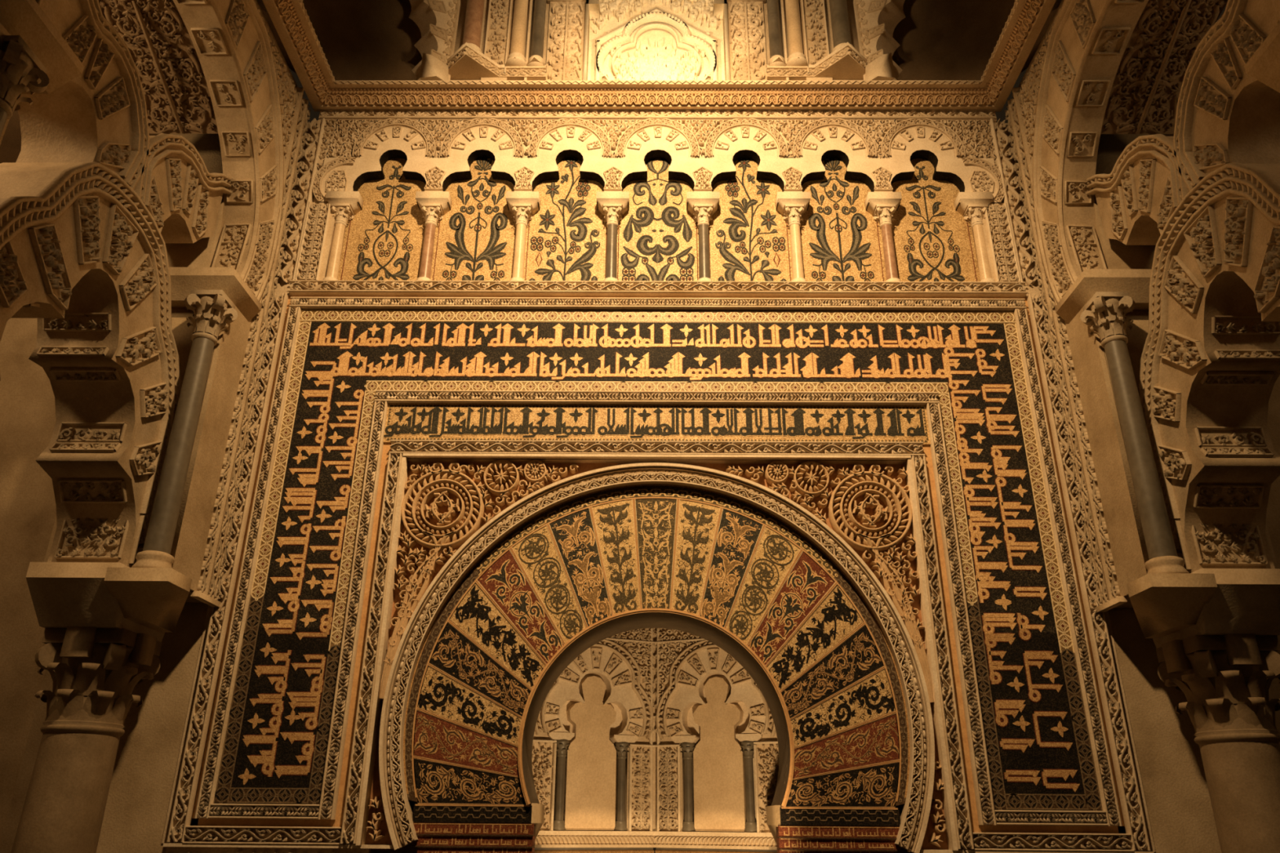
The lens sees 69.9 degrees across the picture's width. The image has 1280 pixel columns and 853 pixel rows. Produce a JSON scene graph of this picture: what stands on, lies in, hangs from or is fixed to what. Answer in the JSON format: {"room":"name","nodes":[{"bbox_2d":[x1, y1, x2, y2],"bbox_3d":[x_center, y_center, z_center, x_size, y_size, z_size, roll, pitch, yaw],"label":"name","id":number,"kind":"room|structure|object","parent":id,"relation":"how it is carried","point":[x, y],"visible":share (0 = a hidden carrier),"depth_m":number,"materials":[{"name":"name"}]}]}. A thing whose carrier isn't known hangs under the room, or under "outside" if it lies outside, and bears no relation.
{"room":"mosque","nodes":[
{"label":"mosque","id":0,"kind":"room"},
{"bbox_2d":[0,22,17,144],"bbox_3d":[-3.741,-2.017,4.517,0.900,4.160,0.820,0,-23,1],"label":"wall pier","id":1,"kind":"object","parent":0,"point":[3,31],"depth_m":4.73,"materials":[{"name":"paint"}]},
{"bbox_3d":[-3.355,0.048,3.704,0.425,0.270,0.830,0,-23,1],"label":"bracket","id":2,"kind":"object","parent":1,"relation":"attached to","visible":0},
{"bbox_2d":[0,35,48,137],"bbox_3d":[-3.341,-0.979,4.422,0.317,2.185,0.317,0,-23,1],"label":"capital","id":3,"kind":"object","parent":2,"relation":"on","point":[21,70],"depth_m":4.75,"materials":[{"name":"stone"}]},
{"bbox_2d":[0,0,84,93],"bbox_3d":[-3.692,-2.145,4.836,0.990,0.290,0.855,0,-23,1],"label":"arch impost","id":4,"kind":"object","parent":3,"relation":"on","point":[26,19],"visible":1,"depth_m":4.95,"materials":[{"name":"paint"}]},
{"bbox_2d":[173,0,284,301],"bbox_3d":[-3.389,-2.746,6.594,0.335,2.299,3.702,0,-23,1],"label":"arch","id":5,"kind":"object","parent":4,"relation":"on","point":[230,39],"visible":0.98,"depth_m":7.72,"materials":[{"name":"stone"}]},
{"bbox_2d":[0,318,56,844],"bbox_3d":[-6.669,0.623,7.594,4.400,8.000,0.001,0,-23,1],"label":"wall","id":6,"kind":"structure","parent":0,"point":[28,506],"depth_m":7.50,"materials":[{"name":"paint"}]},
{"bbox_2d":[0,110,158,163],"bbox_3d":[-6.534,-4.418,4.264,4.700,0.001,10.200,0,-23,1],"label":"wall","id":7,"kind":"structure","parent":0,"point":[11,144],"depth_m":8.40,"materials":[{"name":"paint"}]},
{"bbox_2d":[98,0,217,133],"bbox_3d":[-3.863,-3.100,6.809,0.620,0.450,2.200,0,-23,1],"label":"soffit","id":8,"kind":"structure","parent":7,"relation":"attached to","point":[161,46],"depth_m":7.41,"materials":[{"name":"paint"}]},
{"bbox_2d":[0,603,208,852],"bbox_3d":[-3.898,2.837,6.537,1.180,3.140,0.130,0,-23,1],"label":"wall","id":9,"kind":"structure","parent":0,"point":[141,784],"depth_m":6.67,"materials":[{"name":"paint"}]},
{"bbox_2d":[44,133,223,603],"bbox_3d":[-3.714,-0.699,7.553,0.900,4.160,0.760,0,-23,1],"label":"wall pier","id":10,"kind":"object","parent":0,"point":[201,253],"visible":0.07,"depth_m":7.58,"materials":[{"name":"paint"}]},
{"bbox_2d":[170,300,271,608],"bbox_3d":[-3.254,0.096,7.196,0.076,2.503,0.767,0,-23,2],"label":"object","id":11,"kind":"object","parent":10,"relation":"attached to","point":[204,525],"visible":0.99,"depth_m":7.07,"materials":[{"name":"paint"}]},
{"bbox_2d":[40,0,303,105],"bbox_3d":[-3.297,-2.747,6.732,0.004,2.550,3.910,0,-23,1],"label":"wall","id":12,"kind":"structure","parent":0,"point":[48,6],"depth_m":7.85,"materials":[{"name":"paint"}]},
{"bbox_2d":[35,0,311,319],"bbox_3d":[-3.264,-2.733,6.827,0.080,2.407,3.661,0,-23,1],"label":"carving","id":13,"kind":"object","parent":12,"relation":"attached to","point":[295,113],"visible":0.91,"depth_m":8.38,"materials":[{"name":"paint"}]},
{"bbox_2d":[261,0,422,79],"bbox_3d":[-2.843,-4.405,8.996,1.318,2.200,1.550,0,-23,1],"label":"wall","id":14,"kind":"structure","parent":0,"point":[358,39],"depth_m":9.39,"materials":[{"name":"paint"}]},
{"bbox_2d":[257,0,460,79],"bbox_3d":[-2.632,-4.700,9.066,1.860,2.600,0.330,22,-31,-40],"label":"arch","id":15,"kind":"object","parent":14,"relation":"attached to","point":[437,20],"visible":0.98,"depth_m":9.29,"materials":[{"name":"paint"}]},
{"bbox_2d":[185,229,1133,852],"bbox_3d":[0.131,0.654,7.521,9.200,7.990,0.001,0,-23,1],"label":"wall","id":16,"kind":"structure","parent":0,"point":[408,848],"depth_m":6.55,"materials":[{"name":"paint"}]},
{"bbox_2d":[163,843,394,852],"bbox_3d":[-2.255,3.605,6.154,2.120,1.452,0.195,0,-23,1],"label":"carving","id":17,"kind":"object","parent":16,"relation":"attached to","point":[171,847],"visible":0.96,"depth_m":6.39,"materials":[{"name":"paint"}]},
{"bbox_2d":[311,118,437,209],"bbox_3d":[-2.510,-2.521,8.819,1.147,0.998,0.188,0,-23,1],"label":"arch","id":18,"kind":"object","parent":16,"relation":"attached to","point":[386,140],"visible":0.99,"depth_m":8.78,"materials":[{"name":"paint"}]},
{"bbox_2d":[337,157,426,279],"bbox_3d":[-2.362,-1.931,8.642,0.800,1.533,0.038,0,-23,1],"label":"mosaic","id":19,"kind":"object","parent":16,"relation":"attached to","point":[384,240],"visible":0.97,"depth_m":8.58,"materials":[{"name":"gold metal"}]},
{"bbox_2d":[430,157,516,280],"bbox_3d":[-1.519,-1.924,8.632,0.800,1.546,0.038,0,-23,1],"label":"mosaic","id":20,"kind":"object","parent":16,"relation":"attached to","point":[474,240],"visible":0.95,"depth_m":8.56,"materials":[{"name":"gold metal"}]},
{"bbox_2d":[433,118,525,209],"bbox_3d":[-1.515,-2.523,8.813,0.843,0.983,0.186,0,-23,1],"label":"arch","id":21,"kind":"object","parent":16,"relation":"attached to","point":[495,140],"visible":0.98,"depth_m":8.80,"materials":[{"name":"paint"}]},
{"bbox_2d":[364,459,637,850],"bbox_3d":[-0.904,1.619,6.961,2.050,2.922,0.095,0,-23,1],"label":"spandrel","id":22,"kind":"object","parent":16,"relation":"attached to","point":[444,504],"visible":0.97,"depth_m":7.36,"materials":[{"name":"red paint"}]},
{"bbox_2d":[523,157,607,280],"bbox_3d":[-0.676,-1.932,8.628,0.800,1.544,0.038,0,-23,1],"label":"mosaic","id":23,"kind":"object","parent":16,"relation":"attached to","point":[566,239],"visible":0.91,"depth_m":8.56,"materials":[{"name":"gold metal"}]},
{"bbox_2d":[523,118,613,209],"bbox_3d":[-0.672,-2.520,8.804,0.843,0.983,0.186,0,-23,1],"label":"arch","id":24,"kind":"object","parent":16,"relation":"attached to","point":[557,140],"visible":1,"depth_m":8.79,"materials":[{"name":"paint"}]},
{"bbox_2d":[378,462,934,852],"bbox_3d":[0.121,1.652,6.965,4.014,2.880,0.225,0,-23,1],"label":"archivolt","id":25,"kind":"object","parent":16,"relation":"attached to","point":[914,814],"visible":1,"depth_m":6.99,"materials":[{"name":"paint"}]},
{"bbox_2d":[339,440,973,850],"bbox_3d":[0.122,1.548,7.005,4.380,3.039,0.235,0,-23,1],"label":"frame","id":26,"kind":"object","parent":16,"relation":"attached to","point":[909,454],"visible":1,"depth_m":7.21,"materials":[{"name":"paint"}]},
{"bbox_2d":[403,484,910,826],"bbox_3d":[0.121,1.653,6.998,3.700,2.542,0.164,0,-23,1],"label":"horseshoe arch","id":27,"kind":"object","parent":16,"relation":"attached to","point":[581,562],"visible":1,"depth_m":6.98,"materials":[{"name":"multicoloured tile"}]},
{"bbox_2d":[382,403,930,444],"bbox_3d":[0.120,0.007,7.712,4.554,0.352,0.164,0,-23,1],"label":"inscription band","id":28,"kind":"object","parent":16,"relation":"attached to","point":[404,421],"visible":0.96,"depth_m":7.64,"materials":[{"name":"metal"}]},
{"bbox_2d":[317,390,996,825],"bbox_3d":[0.124,1.268,7.142,4.735,3.338,0.205,0,-23,1],"label":"frame","id":29,"kind":"object","parent":16,"relation":"attached to","point":[965,655],"visible":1,"depth_m":7.32,"materials":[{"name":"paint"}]},
{"bbox_2d":[334,443,979,832],"bbox_3d":[0.122,1.514,7.071,4.524,2.924,0.140,0,-23,1],"label":"fillet","id":30,"kind":"object","parent":16,"relation":"attached to","point":[386,449],"visible":0.53,"depth_m":6.94,"materials":[{"name":"beige stone"}]},
{"bbox_2d":[314,80,1000,111],"bbox_3d":[0.160,-3.217,8.872,6.720,0.231,0.283,0,-23,1],"label":"crown molding","id":31,"kind":"structure","parent":16,"relation":"attached to","point":[348,94],"depth_m":8.83,"materials":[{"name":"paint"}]},
{"bbox_2d":[190,295,1125,833],"bbox_3d":[0.128,0.862,7.359,6.570,4.350,0.130,0,-23,1],"label":"fillet","id":32,"kind":"object","parent":16,"relation":"attached to","point":[194,822],"visible":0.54,"depth_m":6.73,"materials":[{"name":"beige stone"}]},
{"bbox_2d":[275,109,1040,285],"bbox_3d":[0.153,-2.156,8.631,6.920,1.970,0.200,0,-23,1],"label":"blind arcade","id":33,"kind":"object","parent":16,"relation":"attached to","point":[980,140],"depth_m":8.87,"materials":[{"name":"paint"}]},
{"bbox_2d":[294,201,335,279],"bbox_3d":[-2.963,-1.673,8.454,0.255,0.885,0.190,0,-23,1],"label":"end panel","id":34,"kind":"object","parent":33,"relation":"attached to","point":[319,224],"visible":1,"depth_m":8.37,"materials":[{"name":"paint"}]},
{"bbox_2d":[982,202,1020,281],"bbox_3d":[3.261,-1.649,8.389,0.255,0.885,0.190,0,-23,1],"label":"end panel","id":35,"kind":"object","parent":33,"relation":"attached to","point":[997,228],"visible":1,"depth_m":8.30,"materials":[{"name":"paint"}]},
{"bbox_2d":[617,158,698,280],"bbox_3d":[0.167,-1.911,8.611,0.800,1.556,0.038,0,-23,1],"label":"mosaic","id":36,"kind":"object","parent":16,"relation":"attached to","point":[658,238],"visible":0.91,"depth_m":8.55,"materials":[{"name":"gold metal"}]},
{"bbox_2d":[613,118,702,210],"bbox_3d":[0.171,-2.517,8.795,0.843,0.983,0.186,0,-23,1],"label":"arch","id":37,"kind":"object","parent":16,"relation":"attached to","point":[646,140],"visible":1,"depth_m":8.78,"materials":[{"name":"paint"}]},
{"bbox_2d":[194,296,1122,826],"bbox_3d":[0.128,0.848,7.325,6.470,4.254,0.205,0,-23,1],"label":"frame","id":38,"kind":"object","parent":16,"relation":"attached to","point":[206,808],"visible":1,"depth_m":7.42,"materials":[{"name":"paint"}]},
{"bbox_2d":[213,309,1102,810],"bbox_3d":[0.122,0.866,7.339,6.286,4.052,0.164,0,-23,1],"label":"inscription band","id":39,"kind":"object","parent":16,"relation":"attached to","point":[1038,746],"visible":1,"depth_m":7.51,"materials":[{"name":"tile"}]},
{"bbox_2d":[412,822,904,852],"bbox_3d":[0.111,2.928,6.449,3.463,0.224,0.155,0,-23,1],"label":"bands","id":40,"kind":"object","parent":16,"relation":"attached to","point":[433,837],"visible":1,"depth_m":6.40,"materials":[{"name":"stone"}]},
{"bbox_2d":[161,280,1155,852],"bbox_3d":[0.128,0.846,7.328,6.920,4.586,0.200,0,-23,1],"label":"outer carved border","id":41,"kind":"object","parent":16,"relation":"attached to","point":[1138,837],"visible":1,"depth_m":7.18,"materials":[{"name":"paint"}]},
{"bbox_2d":[323,191,363,279],"bbox_3d":[-2.786,-1.718,8.462,0.304,0.977,0.200,0,-23,1],"label":"colonnette","id":42,"kind":"object","parent":41,"relation":"on","point":[344,204],"visible":0.85,"depth_m":8.50,"materials":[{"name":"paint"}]},
{"bbox_2d":[415,191,452,280],"bbox_3d":[-1.943,-1.715,8.453,0.304,0.977,0.200,0,-23,1],"label":"colonnette","id":43,"kind":"object","parent":41,"relation":"on","point":[433,204],"visible":0.92,"depth_m":8.50,"materials":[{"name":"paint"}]},
{"bbox_2d":[506,191,540,280],"bbox_3d":[-1.100,-1.712,8.444,0.304,0.977,0.200,0,-23,1],"label":"colonnette","id":44,"kind":"object","parent":41,"relation":"on","point":[522,204],"visible":0.95,"depth_m":8.49,"materials":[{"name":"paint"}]},
{"bbox_2d":[595,191,629,280],"bbox_3d":[-0.257,-1.708,8.435,0.304,0.977,0.200,0,-23,1],"label":"colonnette","id":45,"kind":"object","parent":41,"relation":"on","point":[612,205],"visible":0.91,"depth_m":8.48,"materials":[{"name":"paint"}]},
{"bbox_2d":[686,191,719,280],"bbox_3d":[0.586,-1.705,8.427,0.304,0.977,0.200,0,-23,1],"label":"colonnette","id":46,"kind":"object","parent":41,"relation":"on","point":[702,205],"visible":0.95,"depth_m":8.47,"materials":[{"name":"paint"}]},
{"bbox_2d":[775,191,810,281],"bbox_3d":[1.429,-1.702,8.418,0.304,0.977,0.200,0,-23,1],"label":"colonnette","id":47,"kind":"object","parent":41,"relation":"on","point":[792,205],"visible":0.86,"depth_m":8.46,"materials":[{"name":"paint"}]},
{"bbox_2d":[864,191,902,281],"bbox_3d":[2.272,-1.699,8.409,0.304,0.977,0.200,0,-23,1],"label":"colonnette","id":48,"kind":"object","parent":41,"relation":"on","point":[882,205],"visible":0.94,"depth_m":8.45,"materials":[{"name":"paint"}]},
{"bbox_2d":[954,191,995,281],"bbox_3d":[3.115,-1.696,8.400,0.304,0.977,0.200,0,-23,1],"label":"colonnette","id":49,"kind":"object","parent":41,"relation":"on","point":[972,205],"visible":0.88,"depth_m":8.44,"materials":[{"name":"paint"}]},
{"bbox_2d":[702,118,792,210],"bbox_3d":[1.014,-2.514,8.787,0.843,0.983,0.186,0,-23,1],"label":"arch","id":50,"kind":"object","parent":16,"relation":"attached to","point":[757,140],"visible":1,"depth_m":8.77,"materials":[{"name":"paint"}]},
{"bbox_2d":[708,158,792,280],"bbox_3d":[1.010,-1.926,8.610,0.800,1.544,0.038,0,-23,1],"label":"mosaic","id":51,"kind":"object","parent":16,"relation":"attached to","point":[749,239],"visible":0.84,"depth_m":8.54,"materials":[{"name":"gold metal"}]},
{"bbox_2d":[682,461,948,849],"bbox_3d":[1.152,1.627,6.939,2.062,2.922,0.095,0,-23,1],"label":"spandrel","id":52,"kind":"object","parent":16,"relation":"attached to","point":[868,507],"visible":0.95,"depth_m":7.33,"materials":[{"name":"red paint"}]},
{"bbox_2d":[791,118,883,210],"bbox_3d":[1.857,-2.510,8.778,0.843,0.983,0.186,0,-23,1],"label":"arch","id":53,"kind":"object","parent":16,"relation":"attached to","point":[844,140],"visible":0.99,"depth_m":8.77,"materials":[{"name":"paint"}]},
{"bbox_2d":[800,158,886,281],"bbox_3d":[1.853,-1.911,8.596,0.800,1.546,0.038,0,-23,1],"label":"mosaic","id":54,"kind":"object","parent":16,"relation":"attached to","point":[841,241],"visible":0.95,"depth_m":8.53,"materials":[{"name":"gold metal"}]},
{"bbox_2d":[891,158,980,281],"bbox_3d":[2.696,-1.911,8.589,0.800,1.533,0.038,0,-23,1],"label":"mosaic","id":55,"kind":"object","parent":16,"relation":"attached to","point":[933,242],"visible":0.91,"depth_m":8.52,"materials":[{"name":"gold metal"}]},
{"bbox_2d":[879,118,1006,210],"bbox_3d":[2.852,-2.500,8.764,1.147,0.998,0.188,0,-23,1],"label":"arch","id":56,"kind":"object","parent":16,"relation":"attached to","point":[934,141],"visible":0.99,"depth_m":8.73,"materials":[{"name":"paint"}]},
{"bbox_2d":[892,0,1057,79],"bbox_3d":[3.174,-4.381,8.933,1.318,2.200,1.550,0,-23,1],"label":"wall","id":57,"kind":"structure","parent":0,"point":[937,39],"depth_m":9.32,"materials":[{"name":"paint"}]},
{"bbox_2d":[853,0,1061,79],"bbox_3d":[2.966,-4.678,9.008,0.330,2.600,1.860,22,-31,-40],"label":"arch","id":58,"kind":"object","parent":57,"relation":"attached to","point":[876,20],"visible":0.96,"depth_m":9.24,"materials":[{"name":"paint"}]},
{"bbox_2d":[1007,0,1279,248],"bbox_3d":[3.567,-2.721,6.661,0.004,2.550,3.910,0,-23,1],"label":"wall","id":59,"kind":"structure","parent":0,"point":[1276,3],"depth_m":8.07,"materials":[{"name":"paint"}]},
{"bbox_2d":[1004,0,1065,322],"bbox_3d":[3.536,-2.707,6.756,0.080,2.407,3.661,0,-23,1],"label":"carving","id":60,"kind":"object","parent":59,"relation":"attached to","point":[1020,114],"visible":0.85,"depth_m":8.30,"materials":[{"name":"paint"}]},
{"bbox_2d":[1094,133,1278,608],"bbox_3d":[3.985,-0.670,7.473,0.900,4.160,0.760,0,-23,1],"label":"wall pier","id":61,"kind":"object","parent":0,"point":[1117,255],"visible":0.15,"depth_m":7.51,"materials":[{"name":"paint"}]},
{"bbox_2d":[1044,301,1149,613],"bbox_3d":[3.511,0.122,7.125,0.076,2.503,0.767,1,-23,-1],"label":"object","id":62,"kind":"object","parent":61,"relation":"attached to","point":[1118,556],"visible":0.98,"depth_m":7.01,"materials":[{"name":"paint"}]},
{"bbox_2d":[1149,11,1224,136],"bbox_3d":[6.765,-4.367,4.126,4.700,0.001,10.200,0,-23,1],"label":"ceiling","id":63,"kind":"structure","parent":0,"point":[1166,135],"depth_m":8.20,"materials":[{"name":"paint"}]},
{"bbox_2d":[1100,0,1227,133],"bbox_3d":[4.137,-3.070,6.725,0.620,0.450,2.200,0,-23,1],"label":"soffit","id":64,"kind":"structure","parent":63,"relation":"attached to","point":[1144,93],"depth_m":7.33,"materials":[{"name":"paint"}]},
{"bbox_2d":[1108,608,1279,852],"bbox_3d":[4.121,2.868,6.454,1.180,3.140,0.130,0,-23,1],"label":"wall","id":65,"kind":"structure","parent":0,"point":[1181,818],"depth_m":6.62,"materials":[{"name":"paint"}]},
{"bbox_2d":[1266,375,1279,696],"bbox_3d":[6.930,0.676,7.452,4.400,8.000,0.001,0,-23,1],"label":"wall","id":66,"kind":"structure","parent":0,"point":[1273,513],"depth_m":7.53,"materials":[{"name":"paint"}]},
{"label":"floor","id":67,"kind":"structure","parent":0,"visible":0},
{"bbox_2d":[10,626,162,852],"bbox_3d":[-3.804,2.769,5.950,0.720,2.800,0.720,0,-23,1],"label":"column","id":68,"kind":"structure","parent":67,"relation":"on","point":[96,673],"depth_m":6.09,"materials":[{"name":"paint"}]},
{"bbox_2d":[26,562,164,642],"bbox_3d":[-3.808,1.262,6.485,0.610,0.390,0.840,0,-23,1],"label":"great impost","id":69,"kind":"object","parent":68,"relation":"on","point":[63,594],"visible":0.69,"depth_m":6.17,"materials":[{"name":"grey stone"}]},
{"bbox_2d":[0,161,180,567],"bbox_3d":[-3.797,-0.521,5.874,0.610,2.395,2.317,0,-23,1],"label":"arch","id":70,"kind":"object","parent":69,"relation":"on","point":[82,255],"visible":0.99,"depth_m":6.28,"materials":[{"name":"stone"}]},
{"bbox_2d":[16,0,149,189],"bbox_3d":[-3.762,-2.264,6.004,0.545,1.156,1.218,0,-23,1],"label":"arch","id":71,"kind":"object","parent":70,"relation":"on","point":[100,115],"visible":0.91,"depth_m":5.97,"materials":[{"name":"stone"}]},
{"bbox_2d":[133,133,231,243],"bbox_3d":[-3.752,-1.807,7.057,0.545,1.156,1.218,0,-23,1],"label":"arch","id":72,"kind":"object","parent":70,"relation":"on","point":[175,185],"visible":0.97,"depth_m":7.07,"materials":[{"name":"stone"}]},
{"bbox_2d":[104,567,191,632],"bbox_3d":[-3.331,1.228,6.424,0.425,0.270,0.830,0,-23,1],"label":"bracket","id":73,"kind":"object","parent":69,"relation":"attached to","point":[153,598],"visible":1,"depth_m":6.18,"materials":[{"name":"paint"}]},
{"bbox_2d":[131,289,237,568],"bbox_3d":[-3.321,0.003,6.683,0.317,2.185,0.317,0,-23,1],"label":"slim column","id":74,"kind":"structure","parent":69,"relation":"on","point":[213,308],"depth_m":6.63,"materials":[{"name":"stone"}]},
{"bbox_2d":[168,266,262,321],"bbox_3d":[-3.669,-1.032,7.402,0.990,0.290,0.540,0,-23,1],"label":"impost","id":75,"kind":"object","parent":74,"relation":"on","point":[183,279],"visible":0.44,"depth_m":7.18,"materials":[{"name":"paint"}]},
{"bbox_2d":[514,608,797,843],"bbox_3d":[0.113,2.948,6.689,2.240,3.120,0.620,0,-23,1],"label":"arch intrados","id":76,"kind":"object","parent":67,"relation":"on","point":[710,633],"visible":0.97,"depth_m":7.03,"materials":[{"name":"stone"}]},
{"bbox_2d":[1155,633,1279,852],"bbox_3d":[4.015,2.799,5.869,0.720,2.800,0.720,0,-23,1],"label":"column","id":77,"kind":"structure","parent":67,"relation":"on","point":[1224,684],"depth_m":6.04,"materials":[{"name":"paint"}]},
{"bbox_2d":[1152,568,1279,648],"bbox_3d":[4.042,1.292,6.403,0.610,0.390,0.840,0,-23,1],"label":"great impost","id":78,"kind":"object","parent":77,"relation":"on","point":[1244,601],"visible":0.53,"depth_m":6.09,"materials":[{"name":"grey stone"}]},
{"bbox_2d":[1080,291,1188,573],"bbox_3d":[3.569,0.029,6.612,0.317,2.185,0.317,0,-23,1],"label":"slim column","id":79,"kind":"structure","parent":78,"relation":"on","point":[1105,310],"depth_m":6.56,"materials":[{"name":"stone"}]},
{"bbox_2d":[1054,268,1151,323],"bbox_3d":[3.940,-1.002,7.323,0.990,0.290,0.540,0,-23,1],"label":"impost","id":80,"kind":"object","parent":79,"relation":"on","point":[1091,281],"visible":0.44,"depth_m":7.11,"materials":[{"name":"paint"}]},
{"bbox_2d":[1126,573,1217,638],"bbox_3d":[3.564,1.255,6.352,0.425,0.270,0.830,0,-23,1],"label":"bracket","id":81,"kind":"object","parent":78,"relation":"attached to","point":[1163,604],"visible":1,"depth_m":6.11,"materials":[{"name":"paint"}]},
{"bbox_2d":[1138,162,1279,573],"bbox_3d":[4.032,-0.491,5.792,0.610,2.395,2.317,0,-23,1],"label":"arch","id":82,"kind":"object","parent":78,"relation":"on","point":[1210,361],"visible":0.98,"depth_m":6.27,"materials":[{"name":"stone"}]},
{"bbox_2d":[1086,133,1189,244],"bbox_3d":[4.022,-1.776,6.976,0.545,1.156,1.218,0,-23,1],"label":"arch","id":83,"kind":"object","parent":82,"relation":"on","point":[1144,186],"visible":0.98,"depth_m":6.99,"materials":[{"name":"stone"}]},
{"bbox_2d":[1173,0,1279,191],"bbox_3d":[4.013,-2.234,5.923,0.545,1.156,1.218,0,-23,1],"label":"arch","id":84,"kind":"object","parent":82,"relation":"on","point":[1224,114],"visible":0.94,"depth_m":5.89,"materials":[{"name":"stone"}]},
{"label":"wall","id":85,"kind":"structure","parent":0,"visible":0},
{"bbox_2d":[449,0,550,79],"bbox_3d":[-1.453,-4.332,9.639,0.990,2.200,0.230,0,-23,1],"label":"pier","id":86,"kind":"object","parent":85,"relation":"attached to","point":[498,15],"visible":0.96,"depth_m":9.46,"materials":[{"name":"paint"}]},
{"bbox_2d":[446,42,546,79],"bbox_3d":[-1.456,-3.604,9.157,1.031,0.140,0.495,0,-23,1],"label":"ledge","id":87,"kind":"object","parent":86,"relation":"attached to","point":[467,62],"visible":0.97,"depth_m":9.15,"materials":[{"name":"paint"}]},
{"bbox_2d":[546,0,586,79],"bbox_3d":[-0.754,-4.209,9.596,0.450,2.250,0.200,0,-23,1],"label":"strip","id":88,"kind":"object","parent":85,"relation":"attached to","point":[566,22],"visible":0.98,"depth_m":9.41,"materials":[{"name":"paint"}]},
{"bbox_2d":[582,0,729,79],"bbox_3d":[0.170,-4.114,9.544,1.470,2.050,0.235,0,-23,1],"label":"lattice panel","id":89,"kind":"object","parent":85,"relation":"attached to","point":[624,39],"visible":0.77,"depth_m":9.54,"materials":[{"name":"beige stone"}]},
{"bbox_2d":[727,0,766,79],"bbox_3d":[1.096,-4.202,9.576,0.450,2.250,0.200,0,-23,1],"label":"strip","id":90,"kind":"object","parent":85,"relation":"attached to","point":[745,18],"visible":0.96,"depth_m":9.39,"materials":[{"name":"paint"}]},
{"bbox_2d":[763,0,863,79],"bbox_3d":[1.797,-4.319,9.605,0.990,2.200,0.230,0,-23,1],"label":"pier","id":91,"kind":"object","parent":85,"relation":"attached to","point":[815,15],"visible":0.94,"depth_m":9.43,"materials":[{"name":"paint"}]},
{"bbox_2d":[766,41,867,79],"bbox_3d":[1.784,-3.591,9.123,1.031,0.140,0.495,0,-23,1],"label":"ledge","id":92,"kind":"object","parent":91,"relation":"attached to","point":[846,62],"visible":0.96,"depth_m":9.11,"materials":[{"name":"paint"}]},
{"label":"wall","id":93,"kind":"structure","parent":0,"visible":0},
{"bbox_2d":[262,0,337,111],"bbox_3d":[-3.074,-4.010,7.108,0.283,0.231,4.204,0,-23,1],"label":"crown molding","id":94,"kind":"structure","parent":93,"relation":"attached to","point":[291,20],"depth_m":8.30,"materials":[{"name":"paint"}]},
{"label":"wall","id":95,"kind":"structure","parent":0,"visible":0},
{"bbox_2d":[978,0,1056,111],"bbox_3d":[3.362,-3.985,7.040,0.283,0.231,4.204,0,-23,1],"label":"crown molding","id":96,"kind":"structure","parent":95,"relation":"attached to","point":[1026,20],"depth_m":8.23,"materials":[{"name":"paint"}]},
{"bbox_3d":[3.959,-1.988,4.437,0.900,4.160,0.820,0,-23,1],"label":"wall pier","id":97,"kind":"object","parent":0,"visible":0},
{"bbox_3d":[3.540,0.075,3.632,0.425,0.270,0.830,0,-23,1],"label":"bracket","id":98,"kind":"object","parent":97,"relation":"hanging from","visible":0},
{"bbox_3d":[3.549,-0.952,4.350,0.317,2.185,0.317,0,-23,1],"label":"slim column","id":99,"kind":"structure","parent":98,"relation":"on","visible":0},
{"bbox_2d":[1244,21,1279,93],"bbox_3d":[3.918,-2.116,4.757,0.990,0.290,0.855,0,-23,1],"label":"wall","id":100,"kind":"structure","parent":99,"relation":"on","point":[1264,65],"depth_m":5.04,"materials":[{"name":"paint"}]},
{"bbox_2d":[1032,0,1148,303],"bbox_3d":[3.656,-2.718,6.521,0.335,2.299,3.702,0,-23,1],"label":"arch","id":101,"kind":"object","parent":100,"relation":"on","point":[1088,41],"visible":0.97,"depth_m":7.64,"materials":[{"name":"stone"}]},
{"bbox_3d":[-0.689,3.057,7.496,1.497,3.550,0.620,0,-23,1],"label":"wall","id":102,"kind":"structure","parent":0,"visible":0},
{"bbox_2d":[532,627,655,831],"bbox_3d":[-0.630,2.439,7.679,1.620,1.770,0.186,10,-25,-20],"label":"wall","id":103,"kind":"structure","parent":102,"relation":"attached to","point":[639,643],"depth_m":7.64,"materials":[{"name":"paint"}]},
{"bbox_2d":[534,639,653,831],"bbox_3d":[-0.408,2.572,7.717,1.058,1.540,0.190,10,-25,-20],"label":"blind arch","id":104,"kind":"object","parent":102,"relation":"attached to","point":[596,698],"visible":0.85,"depth_m":7.70,"materials":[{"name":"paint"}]},
{"bbox_2d":[534,831,655,852],"bbox_3d":[-0.627,3.943,7.019,1.556,1.545,0.210,10,-25,-20],"label":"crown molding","id":105,"kind":"structure","parent":102,"relation":"attached to","point":[546,842],"depth_m":7.32,"materials":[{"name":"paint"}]},
{"bbox_3d":[0.930,3.063,7.479,1.497,3.550,0.620,0,-23,1],"label":"wall","id":106,"kind":"structure","parent":0,"visible":0},
{"bbox_2d":[656,640,775,832],"bbox_3d":[0.658,2.576,7.706,1.058,1.540,0.190,-9,-25,21],"label":"blind arch","id":107,"kind":"object","parent":106,"relation":"attached to","point":[713,698],"visible":0.81,"depth_m":7.69,"materials":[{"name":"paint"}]},
{"bbox_2d":[654,831,777,852],"bbox_3d":[0.852,3.949,7.003,1.556,1.545,0.210,-9,-25,21],"label":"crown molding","id":108,"kind":"structure","parent":106,"relation":"attached to","point":[665,842],"depth_m":7.31,"materials":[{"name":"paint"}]},
{"bbox_2d":[653,628,778,832],"bbox_3d":[0.881,2.445,7.663,1.620,1.770,0.186,-9,-25,21],"label":"wall","id":109,"kind":"structure","parent":106,"relation":"attached to","point":[668,644],"depth_m":7.63,"materials":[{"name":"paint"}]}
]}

